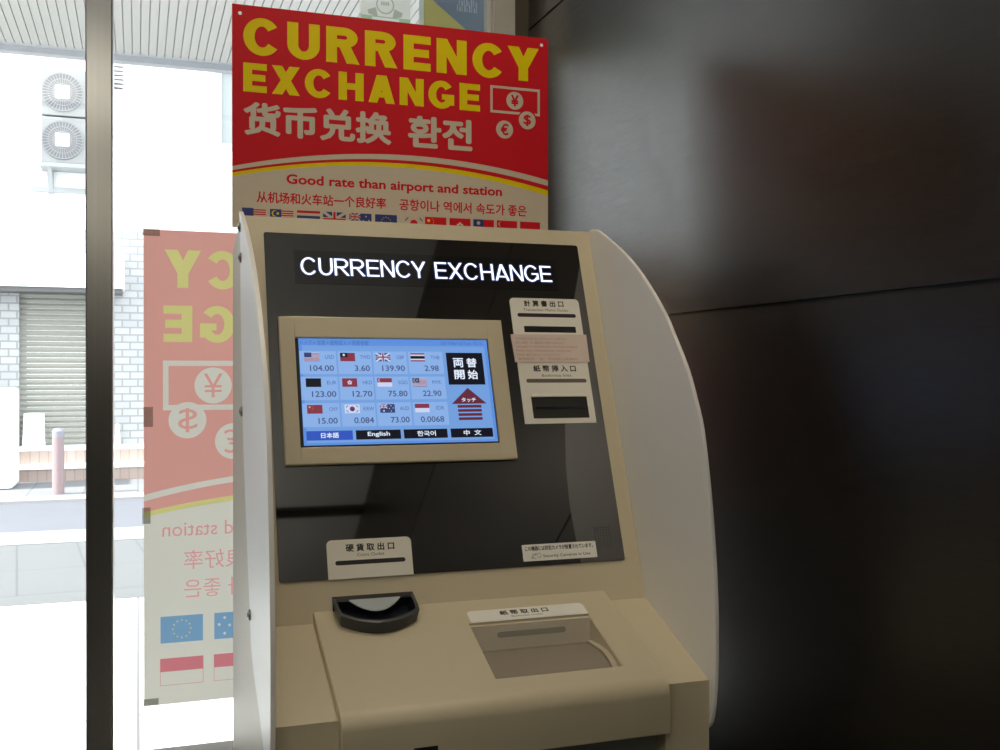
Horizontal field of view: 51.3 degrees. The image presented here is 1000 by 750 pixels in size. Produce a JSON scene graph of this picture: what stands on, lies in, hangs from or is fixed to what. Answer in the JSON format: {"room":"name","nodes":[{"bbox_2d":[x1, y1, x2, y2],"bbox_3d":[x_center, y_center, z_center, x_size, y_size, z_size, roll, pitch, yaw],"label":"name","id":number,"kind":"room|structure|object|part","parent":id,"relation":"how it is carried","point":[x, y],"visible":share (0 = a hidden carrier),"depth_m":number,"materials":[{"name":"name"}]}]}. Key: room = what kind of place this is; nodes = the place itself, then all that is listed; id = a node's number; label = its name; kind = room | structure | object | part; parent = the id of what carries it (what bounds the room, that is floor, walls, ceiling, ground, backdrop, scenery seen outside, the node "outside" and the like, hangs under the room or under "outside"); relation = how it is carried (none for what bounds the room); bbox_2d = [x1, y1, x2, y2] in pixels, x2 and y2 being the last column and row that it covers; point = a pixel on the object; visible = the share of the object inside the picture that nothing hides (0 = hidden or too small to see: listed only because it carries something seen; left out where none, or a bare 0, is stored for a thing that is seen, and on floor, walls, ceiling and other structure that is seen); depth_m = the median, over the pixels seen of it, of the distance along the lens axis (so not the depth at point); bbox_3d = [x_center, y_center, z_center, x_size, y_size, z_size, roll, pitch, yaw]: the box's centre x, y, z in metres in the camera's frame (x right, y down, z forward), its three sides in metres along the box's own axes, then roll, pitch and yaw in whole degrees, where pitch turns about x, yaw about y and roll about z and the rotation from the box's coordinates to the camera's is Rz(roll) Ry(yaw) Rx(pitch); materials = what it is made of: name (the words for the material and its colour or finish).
{"room":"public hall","nodes":[
{"label":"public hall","id":0,"kind":"room"},
{"bbox_2d":[528,0,999,749],"bbox_3d":[2.374,0.164,-4.457,0.100,2.500,14.020,0,0,-19],"label":"wall","id":1,"kind":"structure","parent":0,"point":[807,192],"depth_m":1.17,"materials":[{"name":"dark grey metal panels"}]},
{"bbox_2d":[85,0,527,749],"bbox_3d":[-1.381,0.145,1.579,3.028,2.500,0.120,0,0,-19],"label":"window","id":2,"kind":"structure","parent":1,"relation":"in","point":[510,17],"depth_m":1.76,"materials":[{"name":"clear glass"}]},
{"bbox_2d":[144,229,236,706],"bbox_3d":[-0.349,0.163,1.934,0.597,0.844,0.001,0,0,-19],"label":"poster","id":3,"kind":"object","parent":2,"relation":"attached to","point":[188,275],"visible":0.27,"depth_m":1.86,"materials":[{"name":"red paper"}]},
{"bbox_3d":[-1.420,1.035,1.561,2.942,0.720,0.075,0,0,-19],"label":"rail","id":4,"kind":"part","parent":2,"relation":"part of","materials":[{"name":"grey metal"}]},
{"bbox_2d":[360,0,409,22],"bbox_3d":[-0.217,-0.708,1.977,0.097,0.135,0.001,0,0,-19],"label":"certificate","id":5,"kind":"object","parent":2,"relation":"attached to","point":[386,10],"visible":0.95,"depth_m":1.98,"materials":[{"name":"white paper"}]},
{"bbox_2d":[419,0,483,31],"bbox_3d":[-0.079,-0.708,2.026,0.163,0.170,0.001,0,0,-19],"label":"leaflet","id":6,"kind":"object","parent":2,"relation":"attached to","point":[457,14],"visible":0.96,"depth_m":2.02,"materials":[{"name":"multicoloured paper"}]},
{"bbox_3d":[-0.003,0.143,2.060,0.050,2.500,0.058,0,0,-19],"label":"frame","id":7,"kind":"part","parent":2,"relation":"part of","materials":[{"name":"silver metal"}]},
{"bbox_3d":[2.333,-0.874,-4.485,0.006,0.425,14.000,0,0,-19],"label":"panel","id":8,"kind":"part","parent":1,"relation":"part of","materials":[{"name":"brown wood"}]},
{"bbox_3d":[2.333,-0.363,-4.484,0.006,0.587,14.000,0,0,-19],"label":"panel","id":9,"kind":"part","parent":1,"relation":"part of","materials":[{"name":"brown wood"}]},
{"bbox_3d":[2.333,0.228,-4.482,0.006,0.587,14.000,0,0,-19],"label":"panel","id":10,"kind":"part","parent":1,"relation":"part of","materials":[{"name":"brown wood"}]},
{"bbox_3d":[0.904,1.466,-4.988,3.228,0.100,13.975,0,0,-19],"label":"floor","id":11,"kind":"structure","parent":0,"visible":0},
{"bbox_2d":[233,211,718,749],"bbox_3d":[-0.065,0.595,1.295,0.496,1.602,0.471,0,0,-19],"label":"machine","id":12,"kind":"object","parent":11,"relation":"on","point":[473,503],"visible":1,"depth_m":1.27,"materials":[{"name":"beige plastic"}]},
{"bbox_2d":[332,591,418,633],"bbox_3d":[-0.140,0.270,1.187,0.096,0.035,0.067,0,0,-19],"label":"tray","id":13,"kind":"object","parent":12,"relation":"on","point":[353,612],"depth_m":1.19,"materials":[{"name":"black plastic"}]},
{"bbox_2d":[232,3,547,229],"bbox_3d":[-0.145,-0.344,1.507,0.470,0.339,0.021,0,0,-19],"label":"advertising poster","id":14,"kind":"object","parent":12,"relation":"on","point":[335,117],"visible":0.99,"depth_m":1.51,"materials":[{"name":"printed paper"},{"name":"plastic"}]},
{"bbox_3d":[-0.071,0.027,1.324,0.433,0.417,0.155,0,0,-19],"label":"panel","id":15,"kind":"part","parent":12,"relation":"part of","materials":[{"name":"black plastic"}]},
{"bbox_2d":[313,591,670,749],"bbox_3d":[-0.015,0.329,1.168,0.363,0.126,0.191,0,0,-19],"label":"shelf","id":16,"kind":"object","parent":12,"relation":"on","point":[393,670],"depth_m":1.13,"materials":[{"name":"beige plastic"}]},
{"bbox_2d":[509,298,582,334],"bbox_3d":[0.064,-0.074,1.408,0.101,0.060,0.023,0,0,-19],"label":"outlet","id":17,"kind":"object","parent":12,"relation":"attached to","point":[527,316],"depth_m":1.41,"materials":[{"name":"beige plastic"}]},
{"bbox_3d":[0.005,0.868,1.111,0.355,0.938,0.010,0,0,-19],"label":"door","id":18,"kind":"part","parent":12,"relation":"part of","materials":[{"name":"grey metal"}]},
{"bbox_2d":[594,527,611,546],"bbox_3d":[0.131,0.206,1.324,0.022,0.024,0.009,0,0,-19],"label":"speaker grille","id":19,"kind":"object","parent":12,"relation":"attached to","point":[602,535],"depth_m":1.32,"materials":[{"name":"grey plastic"}]},
{"bbox_3d":[-0.672,-1.656,1.926,8.800,0.900,0.110,0,0,-19],"label":"wall","id":20,"kind":"structure","parent":0,"visible":0},
{"bbox_2d":[0,0,418,73],"bbox_3d":[-0.025,-1.967,4.654,5.816,0.175,4.620,0,0,-19],"label":"canopy","id":21,"kind":"object","parent":20,"relation":"attached to","point":[194,35],"visible":0.18,"depth_m":5.76,"materials":[{"name":"grey metal"}]},
{"bbox_3d":[-0.771,-1.974,6.777,5.800,0.175,0.120,0,0,-19],"label":"edge trim","id":22,"kind":"part","parent":21,"relation":"part of","materials":[{"name":"grey metal"}]},
{"label":"outside","id":23,"kind":"structure","parent":0,"visible":0},
{"bbox_2d":[0,493,143,504],"bbox_3d":[-4.123,1.463,11.858,28.000,0.200,0.400,0,0,-19],"label":"kerb","id":24,"kind":"object","parent":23,"point":[118,496],"visible":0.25,"depth_m":11.50,"materials":[{"name":"white concrete"}]},
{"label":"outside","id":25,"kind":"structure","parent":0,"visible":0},
{"bbox_2d":[0,526,143,545],"bbox_3d":[-3.154,1.472,9.072,28.000,0.200,0.700,0,0,-19],"label":"kerb","id":26,"kind":"object","parent":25,"point":[124,533],"visible":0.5,"depth_m":8.85,"materials":[{"name":"white concrete"}]},
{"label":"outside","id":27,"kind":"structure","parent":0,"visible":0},
{"bbox_2d":[0,479,143,497],"bbox_3d":[-4.608,1.460,13.251,28.000,0.196,2.550,0,0,-19],"label":"pavement","id":28,"kind":"structure","parent":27,"point":[24,489],"depth_m":12.52,"materials":[{"name":"white concrete"}]},
{"bbox_2d":[0,387,18,489],"bbox_3d":[-6.176,0.759,12.624,0.566,1.211,0.700,0,0,-19],"label":"cabinet","id":29,"kind":"object","parent":28,"relation":"on","point":[9,396],"visible":1,"depth_m":12.38,"materials":[{"name":"white"}]},
{"bbox_2d":[52,428,64,494],"bbox_3d":[-5.071,0.990,11.950,0.132,0.752,0.132,0,0,-19],"label":"bollard","id":30,"kind":"object","parent":28,"relation":"on","point":[58,482],"visible":1,"depth_m":11.90,"materials":[{"name":"metal"}]},
{"bbox_2d":[0,53,237,482],"bbox_3d":[-4.999,-3.140,14.361,28.000,9.010,1.570,0,0,-19],"label":"building","id":31,"kind":"structure","parent":28,"relation":"on","point":[173,127],"depth_m":13.98,"materials":[{"name":"white paint"}]},
{"bbox_2d":[22,413,44,446],"bbox_3d":[-6.100,0.720,13.630,0.274,0.434,0.146,0,0,-19],"label":"sandwich board","id":32,"kind":"object","parent":31,"relation":"on","point":[33,423],"visible":1,"depth_m":13.61,"materials":[{"name":"white plastic"}]},
{"bbox_2d":[20,293,85,445],"bbox_3d":[-5.900,-0.157,13.964,0.982,2.187,0.065,0,0,-19],"label":"roller shutter","id":33,"kind":"object","parent":31,"relation":"hanging from","point":[42,361],"depth_m":13.92,"materials":[{"name":"grey paint"}]},
{"bbox_2d":[41,116,84,163],"bbox_3d":[-5.557,-3.045,13.709,0.880,0.595,0.395,0,0,-19],"label":"air conditioner","id":34,"kind":"object","parent":31,"relation":"on","point":[62,139],"visible":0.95,"depth_m":13.48,"materials":[{"name":"grey metal"}]},
{"bbox_2d":[41,68,84,118],"bbox_3d":[-5.557,-3.663,13.707,0.880,0.602,0.395,0,0,-19],"label":"air conditioner","id":35,"kind":"object","parent":34,"relation":"on","point":[62,91],"visible":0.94,"depth_m":13.48,"materials":[{"name":"grey"}]},
{"bbox_3d":[-5.625,-2.572,13.705,1.030,0.349,0.400,0,0,-19],"label":"wall bracket","id":36,"kind":"part","parent":31,"relation":"part of","materials":[{"name":"white metal"}]},
{"bbox_3d":[-5.675,-2.448,13.847,1.030,0.060,0.100,0,0,-19],"label":"rail","id":37,"kind":"part","parent":31,"relation":"part of","materials":[{"name":"grey metal"}]},
{"bbox_2d":[115,424,119,444],"bbox_3d":[-5.131,0.795,13.967,0.074,0.282,0.143,0,0,-19],"label":"display board","id":38,"kind":"object","parent":31,"relation":"on","point":[117,431],"visible":0.89,"depth_m":13.94,"materials":[{"name":"white"}]},
{"bbox_2d":[114,63,126,102],"bbox_3d":[-5.171,-3.994,14.007,0.297,0.617,0.120,0,0,-19],"label":"vent","id":39,"kind":"object","parent":31,"relation":"attached to","point":[120,70],"depth_m":14.00,"materials":[{"name":"white metal"}]},
{"bbox_3d":[-3.173,-3.716,14.755,1.600,1.040,0.018,0,0,-19],"label":"pane","id":40,"kind":"part","parent":31,"relation":"part of","materials":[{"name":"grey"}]},
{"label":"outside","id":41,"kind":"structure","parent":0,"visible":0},
{"bbox_2d":[0,597,232,749],"bbox_3d":[-1.450,1.489,4.172,28.000,0.195,4.875,0,0,-19],"label":"pavement","id":42,"kind":"structure","parent":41,"point":[43,646],"depth_m":4.54,"materials":[{"name":"white concrete"}]},
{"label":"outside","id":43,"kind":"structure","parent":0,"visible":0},
{"bbox_2d":[0,539,143,597],"bbox_3d":[-2.689,1.480,7.735,28.000,0.192,2.130,0,0,-19],"label":"strip","id":44,"kind":"object","parent":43,"point":[58,568],"visible":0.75,"depth_m":7.49,"materials":[{"name":"grey concrete"}]},
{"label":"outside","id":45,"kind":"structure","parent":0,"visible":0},
{"bbox_2d":[0,499,143,532],"bbox_3d":[-3.663,1.507,10.536,28.000,0.220,2.400,0,0,-19],"label":"road","id":46,"kind":"structure","parent":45,"point":[30,517],"depth_m":10.28,"materials":[{"name":"grey asphalt"}]},
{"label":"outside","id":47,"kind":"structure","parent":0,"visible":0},
{"bbox_2d":[0,588,143,606],"bbox_3d":[-2.295,1.480,6.602,28.000,0.198,0.270,0,0,-19],"label":"trim","id":48,"kind":"structure","parent":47,"point":[127,593],"depth_m":6.45,"materials":[{"name":"grey"}]}
]}

